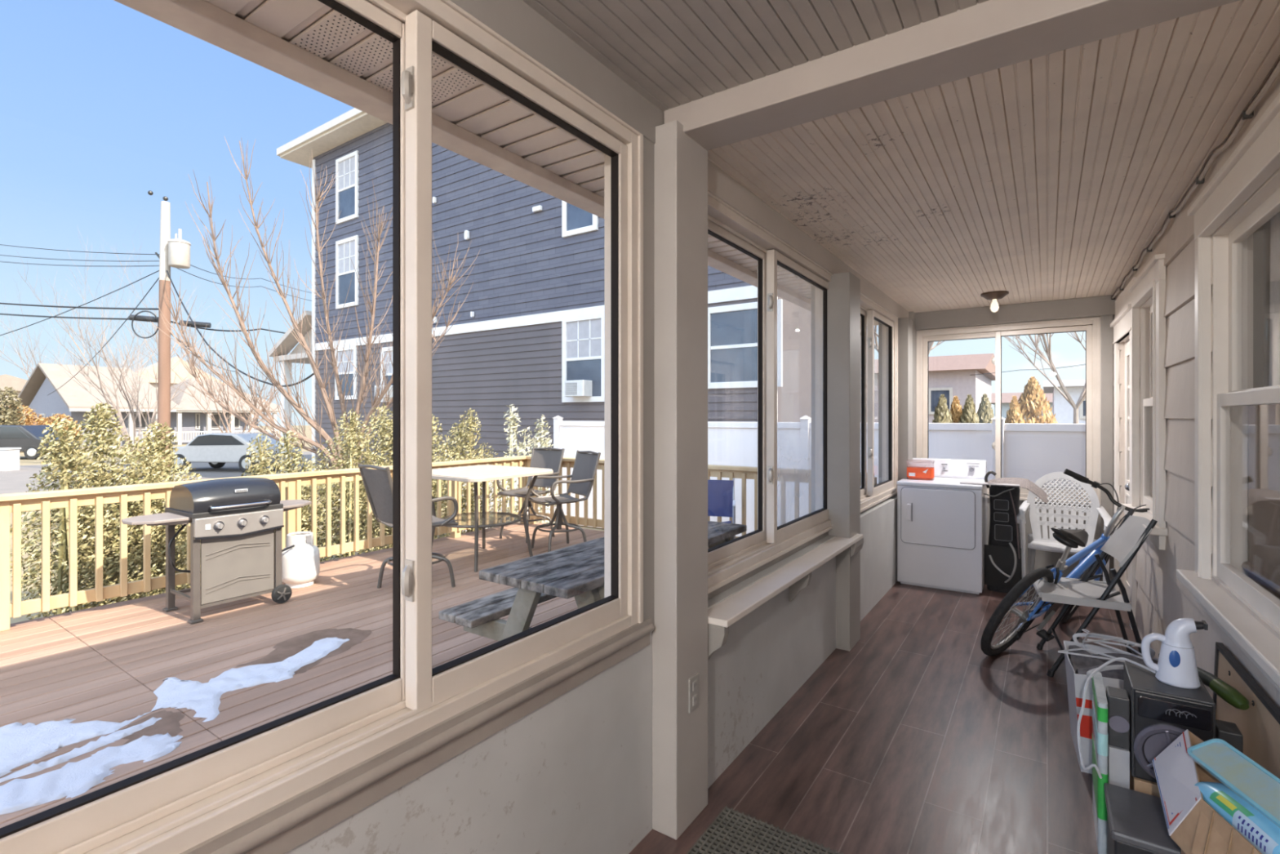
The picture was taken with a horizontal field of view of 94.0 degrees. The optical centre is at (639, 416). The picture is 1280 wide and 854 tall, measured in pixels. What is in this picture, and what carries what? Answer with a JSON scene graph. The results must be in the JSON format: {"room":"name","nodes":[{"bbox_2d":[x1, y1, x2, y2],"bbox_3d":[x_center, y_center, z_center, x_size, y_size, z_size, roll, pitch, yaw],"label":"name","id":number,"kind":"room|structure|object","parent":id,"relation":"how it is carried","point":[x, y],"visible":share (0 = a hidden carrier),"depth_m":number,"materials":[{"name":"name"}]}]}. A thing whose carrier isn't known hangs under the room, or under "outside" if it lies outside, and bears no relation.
{"room":"sunroom","nodes":[
{"label":"sunroom","id":0,"kind":"room"},
{"bbox_2d":[234,0,809,299],"bbox_3d":[-0.158,-1.125,2.469,0.504,0.190,9.900,0,0,34],"label":"roof","id":1,"kind":"structure","parent":0,"point":[262,2],"depth_m":1.96,"materials":[{"name":"wood"}]},
{"bbox_2d":[294,14,475,102],"bbox_3d":[-0.665,-1.012,1.678,0.384,0.001,0.403,0,0,34],"label":"soffit vent","id":2,"kind":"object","parent":1,"relation":"in","point":[340,15],"depth_m":1.66,"materials":[{"name":"metal"}]},
{"bbox_2d":[114,0,811,311],"bbox_3d":[-0.343,-1.085,2.594,0.110,0.230,9.900,0,0,34],"label":"trim","id":3,"kind":"structure","parent":1,"relation":"attached to","point":[202,20],"depth_m":1.76,"materials":[{"name":"paint"}]},
{"bbox_2d":[204,0,878,325],"bbox_3d":[-0.106,-1.021,2.479,0.430,0.018,9.900,0,0,34],"label":"soffit","id":4,"kind":"structure","parent":1,"relation":"attached to","point":[286,19],"depth_m":1.89,"materials":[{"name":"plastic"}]},
{"bbox_2d":[284,495,897,853],"bbox_3d":[0.239,1.073,2.440,0.185,0.735,8.700,0,0,34],"label":"wall","id":5,"kind":"structure","parent":0,"point":[572,775],"depth_m":1.84,"materials":[{"name":"grey paint"}]},
{"bbox_2d":[0,0,643,853],"bbox_3d":[-0.522,-0.124,1.343,0.124,1.676,1.714,0,0,34],"label":"window","id":6,"kind":"structure","parent":5,"relation":"in","point":[174,806],"depth_m":1.34,"materials":[{"name":"beige wood"}]},
{"bbox_2d":[179,617,653,853],"bbox_3d":[-1.075,0.739,0.443,0.045,0.093,3.920,0,0,34],"label":"window sill","id":7,"kind":"structure","parent":5,"relation":"attached to","point":[280,828],"depth_m":1.27,"materials":[{"name":"paint"}]},
{"bbox_2d":[450,0,897,628],"bbox_3d":[0.224,-0.220,2.450,0.150,1.920,8.700,0,0,34],"label":"trim","id":8,"kind":"structure","parent":5,"relation":"attached to","point":[516,21],"depth_m":2.03,"materials":[{"name":"wood"}]},
{"bbox_2d":[652,120,707,839],"bbox_3d":[0.148,0.215,2.151,0.100,2.450,0.230,0,0,34],"label":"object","id":9,"kind":"structure","parent":5,"relation":"attached to","point":[680,632],"depth_m":2.07,"materials":[{"name":"paint"}]},
{"bbox_2d":[688,672,698,713],"bbox_3d":[0.193,0.980,2.120,0.010,0.120,0.070,0,0,34],"label":"wall outlet","id":10,"kind":"object","parent":5,"relation":"attached to","point":[693,682],"visible":1,"depth_m":2.11,"materials":[{"name":"white plastic"}]},
{"bbox_2d":[707,191,832,593],"bbox_3d":[0.678,-0.101,3.066,0.124,1.602,1.874,0,0,34],"label":"window","id":11,"kind":"structure","parent":5,"relation":"in","point":[728,561],"depth_m":3.02,"materials":[{"name":"beige wood"}]},
{"bbox_2d":[707,533,863,660],"bbox_3d":[0.809,0.842,3.043,0.163,0.192,1.980,0,0,34],"label":"shelf","id":12,"kind":"object","parent":5,"relation":"attached to","point":[796,575],"visible":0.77,"depth_m":2.65,"materials":[{"name":"wood"}]},
{"bbox_2d":[707,159,908,318],"bbox_3d":[1.388,-1.035,4.137,0.170,0.290,4.600,0,0,34],"label":"trim","id":13,"kind":"structure","parent":5,"relation":"attached to","point":[721,184],"depth_m":2.99,"materials":[{"name":"paint"}]},
{"bbox_2d":[826,271,860,651],"bbox_3d":[1.300,0.275,3.804,0.140,2.330,0.250,0,0,34],"label":"trim","id":14,"kind":"structure","parent":5,"relation":"attached to","point":[843,292],"depth_m":3.70,"materials":[{"name":"wood"}]},
{"bbox_2d":[860,293,897,511],"bbox_3d":[1.808,-0.107,4.723,0.124,1.589,1.624,0,0,34],"label":"window","id":15,"kind":"structure","parent":5,"relation":"in","point":[871,495],"depth_m":4.74,"materials":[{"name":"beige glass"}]},
{"bbox_2d":[897,311,916,480],"bbox_3d":[2.550,0.215,5.663,0.110,2.450,0.670,0,0,34],"label":"trim","id":16,"kind":"structure","parent":5,"relation":"attached to","point":[907,333],"depth_m":5.39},
{"bbox_2d":[522,0,989,111],"bbox_3d":[-0.266,-1.105,-0.044,1.890,0.050,4.032,0,0,34],"label":"ceiling","id":17,"kind":"structure","parent":0,"point":[673,53],"depth_m":1.68,"materials":[{"name":"paint"}]},
{"bbox_2d":[628,580,1142,853],"bbox_3d":[1.001,1.500,1.920,2.010,0.120,8.700,0,0,34],"label":"floor","id":18,"kind":"structure","parent":0,"point":[913,738],"depth_m":2.60,"materials":[{"name":"laminate"}]},
{"bbox_2d":[686,805,843,853],"bbox_3d":[0.370,1.434,1.497,0.875,0.012,1.090,0,0,34],"label":"floor mat","id":19,"kind":"object","parent":18,"relation":"on","point":[732,831],"visible":1,"depth_m":2.02,"materials":[{"name":"rubber"}]},
{"bbox_2d":[897,457,986,594],"bbox_3d":[2.660,0.915,5.241,0.641,1.050,0.715,0,0,33],"label":"dryer","id":20,"kind":"object","parent":18,"relation":"on","point":[942,520],"visible":0.91,"depth_m":4.99,"materials":[{"name":"white metal"}]},
{"bbox_2d":[906,466,934,479],"bbox_3d":[2.484,0.470,5.286,0.221,0.168,0.127,0,0,30],"label":"tub","id":21,"kind":"object","parent":20,"relation":"on","point":[913,473],"visible":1,"depth_m":5.24,"materials":[{"name":"orange plastic"}]},
{"bbox_2d":[983,471,1021,593],"bbox_3d":[3.028,0.944,4.973,0.266,0.992,0.370,0,0,34],"label":"golf bag","id":22,"kind":"object","parent":18,"relation":"on","point":[1002,553],"visible":0.9,"depth_m":4.87,"materials":[{"name":"black fabric"}]},
{"bbox_2d":[987,477,1047,504],"bbox_3d":[3.064,0.592,4.846,0.401,0.170,0.320,0,0,34],"label":"woven mat","id":23,"kind":"object","parent":22,"relation":"on","point":[1028,484],"visible":0.96,"depth_m":4.80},
{"bbox_2d":[980,468,1149,655],"bbox_3d":[2.790,0.891,3.618,1.643,1.102,0.792,0,0,-35],"label":"bicycle","id":24,"kind":"object","parent":18,"relation":"on","point":[1071,538],"visible":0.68,"depth_m":3.58,"materials":[{"name":"metal"}]},
{"bbox_2d":[1016,471,1113,596],"bbox_3d":[3.450,0.957,4.871,0.628,0.975,0.607,0,0,34],"label":"chair","id":25,"kind":"object","parent":18,"relation":"on","point":[1035,541],"visible":0.83,"depth_m":5.02,"materials":[{"name":"plastic"}]},
{"bbox_2d":[1032,508,1157,676],"bbox_3d":[2.569,0.989,3.412,0.540,0.910,0.470,0,0,27],"label":"folding chair","id":26,"kind":"object","parent":18,"relation":"on","point":[1130,535],"visible":0.88,"depth_m":3.35,"materials":[{"name":"plastic"}]},
{"bbox_2d":[1092,671,1107,853],"bbox_3d":[1.601,1.190,2.079,0.028,0.500,0.302,0,0,34],"label":"plastic package","id":27,"kind":"object","parent":18,"relation":"on","point":[1100,703],"visible":0.93,"depth_m":1.96},
{"bbox_2d":[1063,632,1158,773],"bbox_3d":[2.010,1.208,2.493,0.360,0.463,0.467,0,0,30],"label":"shopping bag","id":28,"kind":"object","parent":18,"relation":"on","point":[1078,668],"visible":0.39,"depth_m":2.47,"materials":[{"name":"plastic"}]},
{"bbox_2d":[1103,782,1181,853],"bbox_3d":[1.585,1.315,1.732,0.363,0.250,0.283,0,0,34],"label":"storage box","id":29,"kind":"object","parent":18,"relation":"on","point":[1136,824],"visible":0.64,"depth_m":1.75,"materials":[{"name":"black plastic"}]},
{"bbox_2d":[1107,743,1129,788],"bbox_3d":[1.604,1.265,2.005,0.054,0.350,0.120,0,0,34],"label":"carton","id":30,"kind":"object","parent":29,"relation":"on","point":[1118,758],"visible":0.26,"depth_m":1.96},
{"bbox_2d":[1106,685,1129,749],"bbox_3d":[1.599,1.006,1.999,0.056,0.165,0.095,0,0,34],"label":"speaker","id":31,"kind":"object","parent":30,"relation":"on","point":[1117,699],"visible":0.96,"depth_m":1.97},
{"bbox_2d":[1129,769,1160,797],"bbox_3d":[1.809,1.305,1.992,0.280,0.270,0.350,0,0,34],"label":"carton","id":32,"kind":"object","parent":18,"relation":"on","point":[1139,784],"visible":0.12,"depth_m":1.91,"materials":[{"name":"cardboard"}]},
{"bbox_2d":[1123,662,1215,782],"bbox_3d":[1.740,1.023,1.973,0.200,0.292,0.269,0,0,34],"label":"subwoofer","id":33,"kind":"object","parent":32,"relation":"on","point":[1160,712],"visible":0.56,"depth_m":1.90,"materials":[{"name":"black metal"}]},
{"bbox_2d":[1076,657,1156,778],"bbox_3d":[1.603,1.021,2.058,0.299,0.321,0.152,0,0,-18],"label":"power cord","id":34,"kind":"object","parent":33,"relation":"hanging from","point":[1105,664],"visible":1,"depth_m":2.09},
{"bbox_2d":[1141,617,1208,688],"bbox_3d":[1.763,0.767,1.975,0.163,0.217,0.095,0,0,34],"label":"steamer","id":35,"kind":"object","parent":33,"relation":"on","point":[1176,666],"visible":1,"depth_m":1.94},
{"bbox_2d":[1215,719,1243,753],"bbox_3d":[1.855,1.074,1.885,0.056,0.190,0.095,0,0,34],"label":"speaker","id":36,"kind":"object","parent":32,"relation":"on","point":[1228,731],"visible":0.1,"depth_m":1.86},
{"bbox_2d":[1158,653,1248,710],"bbox_3d":[1.926,0.894,2.046,0.052,0.055,0.385,0,0,12],"label":"folded umbrella","id":37,"kind":"object","parent":36,"relation":"on","point":[1227,692],"visible":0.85,"depth_m":1.92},
{"bbox_2d":[1213,641,1279,778],"bbox_3d":[1.846,1.144,1.755,0.040,0.592,1.181,0,0,33],"label":"picture frame","id":38,"kind":"object","parent":18,"relation":"on","point":[1259,725],"visible":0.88,"depth_m":1.90,"materials":[{"name":"wood"}]},
{"bbox_3d":[1.416,1.287,1.352,0.215,0.305,0.510,0,0,34],"label":"carton","id":39,"kind":"object","parent":18,"relation":"on","visible":0},
{"bbox_2d":[1152,728,1262,853],"bbox_3d":[1.474,1.034,1.457,0.218,0.199,0.721,0,0,14],"label":"box","id":40,"kind":"object","parent":39,"relation":"on","point":[1195,826],"visible":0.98,"depth_m":1.57,"materials":[{"name":"cardboard"}]},
{"bbox_2d":[1152,742,1181,829],"bbox_3d":[1.505,1.032,1.684,0.062,0.140,0.254,0,0,34],"label":"print","id":41,"kind":"object","parent":40,"relation":"attached to","point":[1167,764],"depth_m":1.69},
{"bbox_2d":[1195,781,1279,853],"bbox_3d":[1.500,0.998,1.429,0.132,0.100,0.340,0,0,11],"label":"pack","id":42,"kind":"object","parent":40,"relation":"in","point":[1253,825],"visible":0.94,"depth_m":1.43},
{"bbox_2d":[1186,738,1279,827],"bbox_3d":[1.534,0.919,1.497,0.093,0.065,0.336,0,0,11],"label":"plastic lid","id":43,"kind":"object","parent":42,"relation":"on","point":[1260,788],"visible":1,"depth_m":1.52,"materials":[{"name":"plastic"}]},
{"bbox_2d":[707,0,1279,312],"bbox_3d":[2.158,-1.035,3.581,1.790,0.050,4.552,0,0,34],"label":"ceiling","id":44,"kind":"structure","parent":0,"point":[1047,177],"depth_m":2.36,"materials":[{"name":"paint"}]},
{"bbox_2d":[930,316,1114,581],"bbox_3d":[3.420,0.190,5.475,1.760,2.500,0.100,0,0,34],"label":"wall","id":45,"kind":"structure","parent":0,"point":[1042,558],"depth_m":5.29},
{"bbox_2d":[916,316,1100,505],"bbox_3d":[3.341,-0.048,5.514,1.449,1.599,0.124,0,0,34],"label":"window","id":46,"kind":"structure","parent":45,"relation":"in","point":[1091,326],"depth_m":5.44,"materials":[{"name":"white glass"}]},
{"bbox_2d":[915,294,1115,581],"bbox_3d":[3.310,0.215,5.429,1.590,2.450,0.100,0,0,34],"label":"trim","id":47,"kind":"structure","parent":45,"relation":"attached to","point":[1104,307],"depth_m":5.06,"materials":[{"name":"wood"}]},
{"bbox_2d":[1113,74,1279,709],"bbox_3d":[1.703,0.180,1.384,0.130,2.520,8.600,0,0,33],"label":"wall","id":48,"kind":"structure","parent":0,"point":[1162,598],"depth_m":2.84,"materials":[{"name":"wood"}]},
{"bbox_2d":[663,0,1239,151],"bbox_3d":[0.890,-1.097,1.678,1.820,0.225,0.195,0,0,34],"label":"ceiling beam","id":49,"kind":"structure","parent":48,"relation":"attached to","point":[989,35],"depth_m":1.68,"materials":[{"name":"paint"}]},
{"bbox_2d":[1110,276,1137,630],"bbox_3d":[3.806,0.250,4.298,0.570,2.380,1.020,0,0,33],"label":"door","id":50,"kind":"structure","parent":48,"relation":"in","point":[1122,324],"depth_m":4.64,"materials":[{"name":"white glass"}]},
{"bbox_2d":[1121,253,1167,550],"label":"window","id":51,"kind":"structure","parent":48,"relation":"in","point":[1148,290],"depth_m":3.66,"materials":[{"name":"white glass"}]},
{"bbox_2d":[1111,54,1279,299],"bbox_3d":[2.777,-0.975,3.189,0.034,0.068,4.220,0,0,33],"label":"cable","id":52,"kind":"object","parent":48,"relation":"attached to","point":[1247,113],"visible":1,"depth_m":2.26,"materials":[{"name":"metal"}]},
{"bbox_2d":[1176,93,1279,692],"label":"window","id":53,"kind":"structure","parent":48,"relation":"in","point":[1243,195],"depth_m":2.30,"materials":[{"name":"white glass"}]},
{"bbox_2d":[1241,404,1279,599],"bbox_3d":[2.063,0.270,1.857,0.040,0.700,1.090,0,0,33],"label":"window pane","id":54,"kind":"object","parent":53,"relation":"attached to","point":[1262,566],"depth_m":2.18,"materials":[{"name":"glass"}]},
{"bbox_2d":[1269,213,1279,386],"bbox_3d":[2.337,-0.380,2.165,0.044,0.720,0.224,0,0,33],"label":"window","id":55,"kind":"structure","parent":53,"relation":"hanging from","point":[1274,310],"depth_m":2.19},
{"bbox_2d":[1263,211,1279,599],"bbox_3d":[3.765,-0.685,-1.358,6.250,5.250,14.000,0,0,34],"label":"wall","id":56,"kind":"structure","parent":0,"point":[1267,225],"depth_m":2.47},
{"bbox_3d":[-2.220,1.583,3.179,4.650,0.213,9.150,0,0,34],"label":"frame","id":57,"kind":"object","parent":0,"visible":0},
{"bbox_2d":[0,521,708,827],"bbox_3d":[-2.213,1.458,3.174,4.683,0.035,9.150,0,0,34],"label":"floor","id":58,"kind":"structure","parent":57,"relation":"on","point":[107,663],"depth_m":3.77,"materials":[{"name":"wood"}]},
{"bbox_2d":[0,711,151,777],"bbox_3d":[-2.696,1.429,2.548,0.777,0.019,0.585,0,0,-13],"label":"snow patch","id":59,"kind":"object","parent":58,"relation":"on","point":[20,744],"visible":1,"depth_m":2.67,"materials":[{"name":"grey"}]},
{"bbox_2d":[0,716,161,782],"bbox_3d":[-2.431,1.429,2.540,0.111,0.020,0.683,0,0,30],"label":"snow patch","id":60,"kind":"object","parent":58,"relation":"on","point":[101,741],"visible":1,"depth_m":2.56,"materials":[{"name":"grey"}]},
{"bbox_2d":[0,732,182,814],"bbox_3d":[-2.261,1.429,2.398,0.354,0.020,0.708,0,0,34],"label":"snow patch","id":61,"kind":"object","parent":58,"relation":"on","point":[71,780],"visible":1,"depth_m":2.37,"materials":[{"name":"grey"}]},
{"bbox_2d":[120,710,185,744],"bbox_3d":[-2.249,1.439,2.765,0.337,0.001,0.267,0,0,34],"label":"wet patch","id":62,"kind":"object","parent":58,"relation":"on","point":[169,722],"visible":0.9,"depth_m":2.78,"materials":[{"name":"brown liquid"}]},
{"bbox_2d":[121,477,311,624],"bbox_3d":[-3.141,0.954,4.527,0.634,0.972,1.220,0,0,34],"label":"gas grill","id":63,"kind":"object","parent":58,"relation":"on","point":[237,523],"visible":1,"depth_m":4.36,"materials":[{"name":"metal"}]},
{"bbox_2d":[121,511,191,525],"bbox_3d":[-3.397,0.748,4.160,0.399,0.090,0.325,0,0,34],"label":"shelf","id":64,"kind":"object","parent":63,"relation":"attached to","point":[169,518],"depth_m":4.13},
{"bbox_2d":[280,499,311,511],"bbox_3d":[-2.892,0.748,4.899,0.399,0.090,0.325,0,0,34],"label":"shelf","id":65,"kind":"object","parent":63,"relation":"attached to","point":[288,504],"depth_m":4.85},
{"bbox_2d":[151,637,350,721],"bbox_3d":[-2.098,1.428,3.363,0.715,0.021,1.069,0,0,34],"label":"snow patch","id":66,"kind":"object","parent":58,"relation":"on","point":[203,698],"visible":1,"depth_m":3.21,"materials":[{"name":"grey"}]},
{"bbox_2d":[0,455,528,631],"bbox_3d":[-3.982,0.984,4.490,0.140,0.912,8.760,0,0,34],"label":"deck railing","id":67,"kind":"object","parent":58,"relation":"on","point":[289,484],"visible":0.53,"depth_m":4.58,"materials":[{"name":"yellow wood"}]},
{"bbox_2d":[281,531,319,587],"bbox_3d":[-2.920,1.221,5.125,0.304,0.438,0.304,0,0,17],"label":"propane tank","id":68,"kind":"object","parent":58,"relation":"on","point":[300,563],"visible":0.92,"depth_m":5.03,"materials":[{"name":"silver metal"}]},
{"bbox_2d":[235,627,372,673],"bbox_3d":[-2.026,1.439,3.703,0.615,0.001,0.777,0,0,34],"label":"wet patch","id":69,"kind":"object","parent":58,"relation":"on","point":[283,650],"visible":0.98,"depth_m":3.77,"materials":[{"name":"brown liquid"}]},
{"bbox_2d":[358,463,458,588],"bbox_3d":[-1.930,0.912,4.992,0.584,1.060,0.674,0,0,42],"label":"patio chair","id":70,"kind":"object","parent":58,"relation":"on","point":[378,482],"visible":0.51,"depth_m":4.86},
{"bbox_2d":[431,464,553,572],"bbox_3d":[-1.617,0.993,6.042,1.096,0.900,1.096,0,0,34],"label":"patio table","id":71,"kind":"object","parent":58,"relation":"on","point":[482,473],"visible":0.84,"depth_m":5.92,"materials":[{"name":"metal"}]},
{"bbox_2d":[496,447,564,542],"bbox_3d":[-1.308,0.912,7.167,0.584,1.060,0.674,0,0,34],"label":"patio chair","id":72,"kind":"object","parent":58,"relation":"on","point":[541,457],"visible":0.61,"depth_m":7.27,"materials":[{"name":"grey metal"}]},
{"bbox_2d":[528,449,600,551],"bbox_3d":[-0.827,0.912,6.519,0.674,1.060,0.584,0,0,-34],"label":"patio chair","id":73,"kind":"object","parent":58,"relation":"on","point":[585,465],"visible":0.95,"depth_m":6.53,"materials":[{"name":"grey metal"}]},
{"bbox_2d":[439,520,746,640],"bbox_3d":[-0.097,1.070,3.341,1.245,0.740,1.750,0,0,34],"label":"picnic table","id":74,"kind":"object","parent":58,"relation":"on","point":[576,571],"visible":0.41,"depth_m":2.88,"materials":[{"name":"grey wood"}]},
{"bbox_2d":[526,455,876,537],"bbox_3d":[0.336,0.984,6.792,4.470,0.912,0.140,0,0,34],"label":"deck railing","id":75,"kind":"object","parent":58,"relation":"on","point":[795,475],"visible":0.21,"depth_m":6.33,"materials":[{"name":"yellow wood"}]},
{"bbox_2d":[707,478,736,538],"bbox_3d":[0.645,1.033,5.803,0.572,0.829,0.537,0,0,9],"label":"chair","id":76,"kind":"object","parent":58,"relation":"on","point":[722,502],"visible":0.27,"depth_m":6.00,"materials":[{"name":"blue fabric"}]},
{"label":"outside","id":77,"kind":"structure","parent":0,"visible":0},
{"bbox_2d":[9,425,604,623],"bbox_3d":[14.280,2.090,38.679,260.000,0.200,200.000,0,0,34],"label":"ground","id":78,"kind":"structure","parent":77,"point":[24,460],"depth_m":10.69,"materials":[{"name":"beige soil"}]},
{"bbox_2d":[0,386,26,424],"bbox_3d":[-34.635,0.194,32.684,1.532,3.702,1.482,0,0,34],"label":"shrub","id":79,"kind":"object","parent":78,"relation":"on","point":[8,411],"visible":0.52,"depth_m":32.63,"materials":[{"name":"green plant"}]},
{"bbox_2d":[0,373,26,424],"bbox_3d":[-64.663,-1.060,60.723,9.000,6.100,9.000,0,0,42],"label":"house","id":80,"kind":"structure","parent":78,"relation":"on","point":[17,384],"depth_m":58.05,"materials":[{"name":"beige"}]},
{"bbox_2d":[0,424,79,459],"bbox_3d":[-29.621,1.180,28.210,4.420,1.600,1.755,0,0,-10],"label":"car","id":81,"kind":"object","parent":78,"relation":"on","point":[25,437],"visible":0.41,"depth_m":27.57,"materials":[{"name":"grey metal"}]},
{"bbox_2d":[0,404,82,438],"bbox_3d":[-34.897,0.654,34.404,4.357,2.791,2.657,0,0,-28],"label":"shrub","id":82,"kind":"object","parent":78,"relation":"on","point":[29,420],"visible":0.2,"depth_m":34.32,"materials":[{"name":"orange plant"}]},
{"bbox_2d":[0,287,157,377],"bbox_3d":[-64.718,-6.063,66.731,16.677,16.212,15.482,0,0,34],"label":"bare tree","id":83,"kind":"object","parent":78,"relation":"on","point":[29,349],"visible":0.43,"depth_m":64.19,"materials":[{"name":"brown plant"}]},
{"bbox_2d":[9,402,201,619],"bbox_3d":[-4.738,0.928,5.438,1.426,2.147,0.891,0,0,-44],"label":"shrub","id":84,"kind":"object","parent":78,"relation":"on","point":[154,466],"visible":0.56,"depth_m":5.25,"materials":[{"name":"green plant"}]},
{"bbox_2d":[32,223,230,373],"bbox_3d":[-54.741,-9.329,67.460,16.105,22.723,18.977,0,0,34],"label":"bare tree","id":85,"kind":"object","parent":78,"relation":"on","point":[156,337],"visible":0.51,"depth_m":66.47,"materials":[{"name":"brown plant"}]},
{"bbox_2d":[15,363,293,447],"bbox_3d":[-36.052,-0.770,45.333,9.400,5.520,14.100,0,0,28],"label":"bungalow","id":86,"kind":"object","parent":78,"relation":"on","point":[188,421],"visible":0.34,"depth_m":41.04,"materials":[{"name":"white"}]},
{"bbox_2d":[136,356,226,389],"bbox_3d":[-47.924,-1.910,60.463,9.000,7.800,8.300,0,0,42],"label":"house","id":87,"kind":"structure","parent":78,"relation":"on","point":[183,372],"depth_m":57.44,"materials":[{"name":"beige"}]},
{"bbox_2d":[120,320,298,432],"bbox_3d":[-23.294,-1.619,34.538,9.135,7.273,7.378,0,0,-10],"label":"bare tree","id":88,"kind":"object","parent":78,"relation":"on","point":[197,366],"visible":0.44,"depth_m":33.42,"materials":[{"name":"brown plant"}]},
{"bbox_2d":[175,430,340,589],"bbox_3d":[-4.165,1.081,6.577,0.891,1.839,1.785,0,0,31],"label":"shrub","id":89,"kind":"object","parent":78,"relation":"on","point":[287,464],"visible":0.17,"depth_m":6.83,"materials":[{"name":"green plant"}]},
{"bbox_2d":[151,137,480,537],"bbox_3d":[-5.137,-1.133,9.175,5.409,6.265,1.939,0,0,2],"label":"bare tree","id":90,"kind":"object","parent":78,"relation":"on","point":[304,415],"visible":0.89,"depth_m":9.18,"materials":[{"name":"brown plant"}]},
{"bbox_2d":[301,403,435,561],"bbox_3d":[-3.346,0.909,7.436,1.084,2.166,1.694,0,0,34],"label":"shrub","id":91,"kind":"object","parent":78,"relation":"on","point":[349,463],"visible":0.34,"depth_m":7.07,"materials":[{"name":"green plant"}]},
{"bbox_2d":[431,408,510,538],"bbox_3d":[-2.548,0.933,8.216,0.976,2.118,1.750,0,0,34],"label":"shrub","id":92,"kind":"object","parent":78,"relation":"on","point":[460,446],"visible":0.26,"depth_m":8.27,"materials":[{"name":"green plant"}]},
{"bbox_2d":[499,404,558,523],"bbox_3d":[-1.690,0.900,9.248,0.733,2.184,1.139,0,0,34],"label":"shrub","id":93,"kind":"object","parent":78,"relation":"on","point":[511,416],"visible":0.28,"depth_m":9.09,"materials":[{"name":"green plant"}]},
{"bbox_2d":[268,107,811,493],"bbox_3d":[-3.162,-4.180,17.966,18.799,12.340,8.280,0,0,34],"label":"building","id":94,"kind":"structure","parent":78,"relation":"on","point":[528,335],"depth_m":14.01,"materials":[{"name":"wood"}]},
{"bbox_2d":[461,415,1085,536],"bbox_3d":[3.433,0.985,6.489,13.641,2.010,2.290,0,0,34],"label":"vinyl fence","id":95,"kind":"object","parent":78,"relation":"on","point":[1030,451],"visible":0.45,"depth_m":8.46,"materials":[{"name":"plastic"}]},
{"bbox_2d":[874,353,995,422],"bbox_3d":[13.989,-0.585,32.220,8.800,5.150,10.000,0,0,34],"label":"house","id":96,"kind":"structure","parent":78,"relation":"on","point":[949,375],"depth_m":27.16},
{"bbox_2d":[932,394,953,422],"bbox_3d":[7.071,0.773,14.016,1.074,2.622,1.062,0,0,34],"label":"conifer","id":97,"kind":"object","parent":78,"relation":"on","point":[942,414],"visible":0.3,"depth_m":13.92,"materials":[{"name":"green plant"}]},
{"bbox_2d":[958,394,979,422],"bbox_3d":[7.718,0.773,14.004,0.989,2.618,0.996,0,0,34],"label":"conifer","id":98,"kind":"object","parent":78,"relation":"on","point":[968,415],"visible":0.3,"depth_m":13.92,"materials":[{"name":"green plant"}]},
{"bbox_2d":[975,393,994,422],"bbox_3d":[8.184,0.758,14.198,1.062,2.646,1.029,0,0,20],"label":"conifer","id":99,"kind":"object","parent":78,"relation":"on","point":[985,412],"visible":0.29,"depth_m":14.11,"materials":[{"name":"green plant"}]},
{"bbox_2d":[991,392,1053,423],"bbox_3d":[27.433,0.140,41.812,4.800,3.700,9.000,0,0,34],"label":"house","id":100,"kind":"structure","parent":78,"relation":"on","point":[1006,397],"depth_m":39.48,"materials":[{"name":"white"}]},
{"bbox_2d":[1017,376,1057,423],"bbox_3d":[9.862,0.521,15.038,1.814,3.097,1.725,0,0,-25],"label":"conifer","id":101,"kind":"object","parent":78,"relation":"on","point":[1033,401],"visible":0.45,"depth_m":14.85,"materials":[{"name":"plant"}]},
{"bbox_2d":[1003,332,1085,423],"bbox_3d":[11.514,-2.387,16.467,6.819,8.754,5.905,0,0,-3],"label":"bare tree","id":102,"kind":"object","parent":78,"relation":"on","point":[1082,396],"visible":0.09,"depth_m":16.04,"materials":[{"name":"brown plant"}]},
{"bbox_2d":[1043,379,1085,423],"bbox_3d":[24.211,0.090,27.063,9.800,3.800,9.000,0,0,34],"label":"house","id":103,"kind":"structure","parent":78,"relation":"on","point":[1063,410],"depth_m":26.11,"materials":[{"name":"white"}]},
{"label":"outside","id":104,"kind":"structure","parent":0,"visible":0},
{"bbox_2d":[0,451,311,493],"bbox_3d":[-17.909,1.980,24.321,15.000,0.001,100.000,0,0,34],"label":"road","id":105,"kind":"structure","parent":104,"point":[12,481],"depth_m":20.66,"materials":[{"name":"asphalt"}]},
{"bbox_2d":[0,447,21,471],"bbox_3d":[-23.355,1.570,22.000,0.580,0.840,0.580,0,0,0],"label":"waste bin","id":106,"kind":"object","parent":105,"relation":"on","point":[9,456],"visible":1,"depth_m":21.89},
{"bbox_2d":[17,227,226,461],"bbox_3d":[-22.513,-2.610,26.096,5.835,9.250,8.417,0,0,-4],"label":"bare tree","id":107,"kind":"object","parent":105,"relation":"on","point":[112,371],"visible":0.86,"depth_m":25.19,"materials":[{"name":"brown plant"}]},
{"bbox_2d":[131,191,191,476],"bbox_3d":[-15.232,-2.599,19.000,1.740,9.181,0.600,0,0,0],"label":"utility pole","id":108,"kind":"object","parent":105,"relation":"on","point":[175,253],"visible":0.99,"depth_m":18.88,"materials":[{"name":"brown wood"}]},
{"bbox_2d":[0,313,285,333],"bbox_3d":[-20.141,-4.039,23.994,23.588,2.101,12.807,0,0,-20],"label":"overhead wire","id":109,"kind":"object","parent":108,"relation":"attached to","point":[200,325],"visible":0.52,"depth_m":20.04,"materials":[{"name":"black plastic"}]},
{"bbox_2d":[171,431,302,472],"bbox_3d":[-15.071,1.280,22.029,4.420,1.400,1.755,0,0,8],"label":"car","id":110,"kind":"object","parent":105,"relation":"on","point":[217,449],"visible":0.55,"depth_m":21.20,"materials":[{"name":"silver metal"}]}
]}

